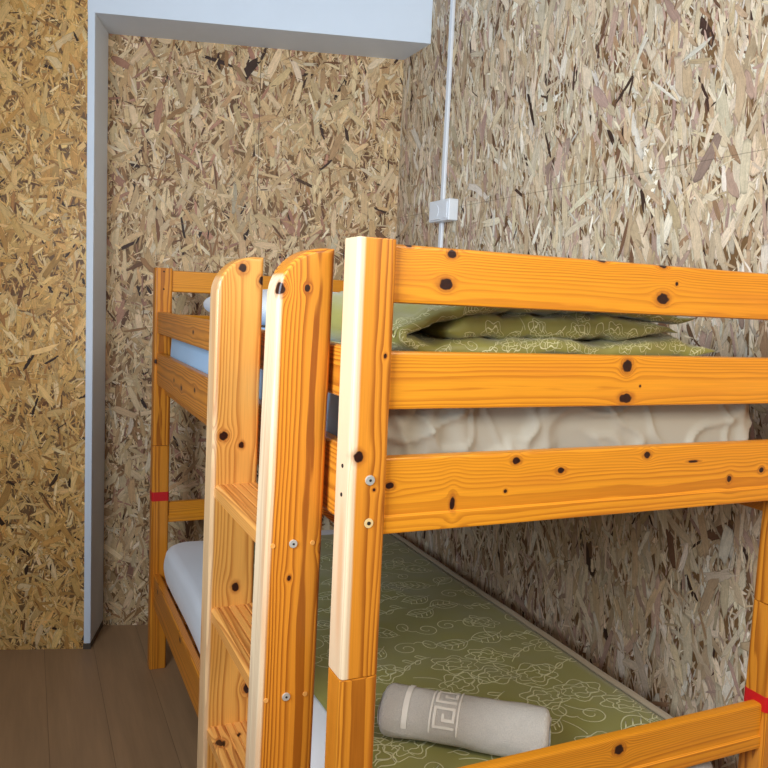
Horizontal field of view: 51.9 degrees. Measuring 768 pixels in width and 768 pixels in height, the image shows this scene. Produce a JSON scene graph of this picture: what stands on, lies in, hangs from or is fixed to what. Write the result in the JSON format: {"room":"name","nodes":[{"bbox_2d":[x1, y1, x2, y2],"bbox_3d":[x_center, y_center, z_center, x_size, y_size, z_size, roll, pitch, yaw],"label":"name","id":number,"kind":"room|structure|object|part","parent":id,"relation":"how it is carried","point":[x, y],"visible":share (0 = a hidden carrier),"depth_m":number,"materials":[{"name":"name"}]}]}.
{"room":"hostel dorm room","nodes":[
{"label":"hostel dorm room","id":0,"kind":"room"},
{"bbox_2d":[0,0,87,649],"bbox_3d":[-1.843,-0.316,3.071,1.338,2.820,0.020,2,6,-8],"label":"wall","id":1,"kind":"structure","parent":0,"point":[44,43],"depth_m":3.14,"materials":[{"name":"brown wood"}]},
{"bbox_2d":[0,625,197,767],"bbox_3d":[-0.851,1.337,1.364,3.481,0.030,5.900,0,6,-24],"label":"floor","id":2,"kind":"structure","parent":0,"point":[102,705],"depth_m":2.83,"materials":[{"name":"brown laminate"}]},
{"bbox_2d":[147,236,767,767],"bbox_3d":[-0.030,0.457,2.383,1.026,1.587,2.072,0,6,-24],"label":"bunk bed","id":3,"kind":"object","parent":2,"relation":"on","point":[369,493],"visible":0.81,"depth_m":1.36,"materials":[{"name":"brown wood"}]},
{"bbox_3d":[-0.895,0.685,3.130,0.064,0.903,0.059,0,6,-24],"label":"post","id":4,"kind":"part","parent":3,"relation":"part of","materials":[{"name":"brown wood"}]},
{"bbox_3d":[-0.860,-0.104,3.049,0.064,0.683,0.059,0,6,-24],"label":"post","id":5,"kind":"part","parent":3,"relation":"part of","materials":[{"name":"brown wood"}]},
{"bbox_3d":[-0.494,0.921,2.226,0.028,0.130,1.964,0,6,-24],"label":"rail","id":6,"kind":"part","parent":3,"relation":"part of","materials":[{"name":"brown wood"}]},
{"bbox_3d":[-0.448,0.504,3.304,0.906,0.081,0.030,0,6,-24],"label":"rail","id":7,"kind":"part","parent":3,"relation":"part of","materials":[{"name":"brown wood"}]},
{"bbox_3d":[-0.415,-0.227,3.231,0.906,0.084,0.026,0,6,-24],"label":"rail","id":8,"kind":"part","parent":3,"relation":"part of","materials":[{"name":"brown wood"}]},
{"bbox_3d":[-0.455,0.050,2.137,0.028,0.122,1.964,0,6,-24],"label":"rail","id":9,"kind":"part","parent":3,"relation":"part of","materials":[{"name":"brown wood"}]},
{"bbox_3d":[-0.448,-0.125,2.119,0.026,0.084,1.964,0,6,-24],"label":"rail","id":10,"kind":"part","parent":3,"relation":"part of","materials":[{"name":"brown wood"}]},
{"bbox_2d":[171,326,338,435],"bbox_3d":[-0.036,-0.016,2.325,0.890,0.246,1.923,0,6,-24],"label":"mattress","id":11,"kind":"object","parent":3,"relation":"on","point":[196,357],"visible":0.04,"depth_m":2.40,"materials":[{"name":"blue fabric"}]},
{"bbox_2d":[203,289,337,325],"bbox_3d":[-0.265,-0.278,2.923,0.776,0.135,0.410,0,6,-24],"label":"pillow","id":12,"kind":"object","parent":11,"relation":"on","point":[206,304],"visible":0.08,"depth_m":2.69,"materials":[{"name":"white fabric"}]},
{"bbox_2d":[330,291,714,355],"bbox_3d":[0.203,-0.147,1.772,0.729,0.143,0.710,0,6,-24],"label":"duvet","id":13,"kind":"object","parent":11,"relation":"on","point":[416,327],"visible":0.52,"depth_m":1.45,"materials":[{"name":"green fabric"}]},
{"bbox_2d":[387,404,751,454],"bbox_3d":[0.300,0.070,1.619,0.871,0.247,0.416,0,6,-24],"label":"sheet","id":14,"kind":"object","parent":11,"relation":"on","point":[410,431],"visible":0.13,"depth_m":1.43,"materials":[{"name":"beige fabric"}]},
{"bbox_3d":[-0.408,-0.395,3.214,0.906,0.082,0.026,0,6,-24],"label":"rail","id":15,"kind":"part","parent":3,"relation":"part of","materials":[{"name":"brown wood"}]},
{"bbox_2d":[197,248,334,767],"bbox_3d":[-0.262,0.541,1.519,0.118,1.573,0.474,0,6,-24],"label":"ladder","id":16,"kind":"object","parent":3,"relation":"attached to","point":[258,643],"visible":1,"depth_m":1.31,"materials":[{"name":"brown wood"}]},
{"bbox_3d":[-0.071,0.908,1.311,0.064,0.903,0.059,0,6,-24],"label":"post","id":17,"kind":"part","parent":3,"relation":"part of","materials":[{"name":"brown wood"}]},
{"bbox_3d":[-0.035,0.119,1.231,0.064,0.683,0.059,0,6,-24],"label":"post","id":18,"kind":"part","parent":3,"relation":"part of","materials":[{"name":"brown wood"}]},
{"bbox_2d":[164,530,712,767],"bbox_3d":[-0.053,0.796,2.401,0.936,0.162,1.943,0,6,-24],"label":"mattress","id":19,"kind":"object","parent":3,"relation":"on","point":[183,562],"visible":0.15,"depth_m":2.66,"materials":[{"name":"white fabric"}]},
{"bbox_2d":[253,533,673,767],"bbox_3d":[0.040,0.709,2.379,0.769,0.026,1.777,0,6,-24],"label":"coverlet","id":20,"kind":"object","parent":19,"relation":"on","point":[438,630],"visible":0.54,"depth_m":2.12,"materials":[{"name":"green fabric"}]},
{"bbox_2d":[377,683,551,756],"bbox_3d":[0.172,0.725,1.697,0.365,0.104,0.125,4,6,13],"label":"towel","id":21,"kind":"object","parent":20,"relation":"on","point":[490,726],"visible":0.94,"depth_m":1.66,"materials":[{"name":"white fabric"}]},
{"bbox_3d":[0.402,0.174,1.427,0.906,0.122,0.030,0,6,-24],"label":"rail","id":22,"kind":"part","parent":3,"relation":"part of","materials":[{"name":"brown wood"}]},
{"bbox_3d":[0.410,-0.006,1.411,0.906,0.091,0.026,0,6,-24],"label":"rail","id":23,"kind":"part","parent":3,"relation":"part of","materials":[{"name":"brown wood"}]},
{"bbox_3d":[0.417,-0.170,1.394,0.906,0.090,0.026,0,6,-24],"label":"rail","id":24,"kind":"part","parent":3,"relation":"part of","materials":[{"name":"brown wood"}]},
{"bbox_3d":[0.378,0.719,1.483,0.906,0.098,0.030,0,6,-24],"label":"rail","id":25,"kind":"part","parent":3,"relation":"part of","materials":[{"name":"brown wood"}]},
{"bbox_3d":[0.430,0.117,2.547,0.028,0.100,1.964,0,6,-24],"label":"rail","id":26,"kind":"part","parent":3,"relation":"part of","materials":[{"name":"brown wood"}]},
{"bbox_3d":[0.803,0.907,1.707,0.064,0.903,0.059,0,6,-24],"label":"post","id":27,"kind":"part","parent":3,"relation":"part of","materials":[{"name":"brown wood"}]},
{"bbox_3d":[0.839,0.118,1.627,0.064,0.683,0.059,0,6,-24],"label":"post","id":28,"kind":"part","parent":3,"relation":"part of","materials":[{"name":"brown wood"}]},
{"bbox_2d":[102,34,403,624],"bbox_3d":[-0.594,-0.179,3.502,1.262,2.573,0.020,2,6,-8],"label":"wall","id":29,"kind":"structure","parent":0,"point":[218,155],"depth_m":3.42,"materials":[{"name":"beige wood"}]},
{"bbox_2d":[83,621,102,648],"bbox_3d":[-1.258,1.083,3.419,0.030,0.022,0.256,2,6,-8],"label":"trim","id":30,"kind":"structure","parent":29,"relation":"attached to","point":[88,645],"depth_m":3.35,"materials":[{"name":"brown"}]},
{"bbox_2d":[84,12,107,642],"bbox_3d":[-1.200,-0.196,3.292,0.030,2.551,0.258,2,6,-8],"label":"trim","id":31,"kind":"structure","parent":29,"relation":"attached to","point":[97,82],"depth_m":3.23,"materials":[{"name":"white paint"}]},
{"bbox_2d":[88,0,432,59],"bbox_3d":[-0.486,-1.557,3.243,1.347,0.267,0.260,2,6,-8],"label":"beam","id":32,"kind":"structure","parent":29,"relation":"attached to","point":[389,29],"depth_m":3.17,"materials":[{"name":"white paint"}]},
{"bbox_2d":[396,0,767,767],"bbox_3d":[0.672,-0.112,2.187,0.020,2.820,3.062,0,6,-24],"label":"wall","id":33,"kind":"structure","parent":0,"point":[630,131],"depth_m":2.20,"materials":[{"name":"beige wood"}]},
{"bbox_2d":[429,198,458,223],"bbox_3d":[0.229,-0.675,3.080,0.050,0.082,0.163,0,6,-24],"label":"box","id":34,"kind":"object","parent":33,"relation":"attached to","point":[445,210],"visible":1,"depth_m":3.03,"materials":[{"name":"white plastic"}]},
{"bbox_2d":[438,0,455,247],"bbox_3d":[0.235,-0.779,3.111,0.014,1.719,0.024,0,6,-24],"label":"cable conduit","id":35,"kind":"object","parent":33,"relation":"attached to","point":[452,2],"visible":0.48,"depth_m":3.07,"materials":[{"name":"white plastic"}]}
]}

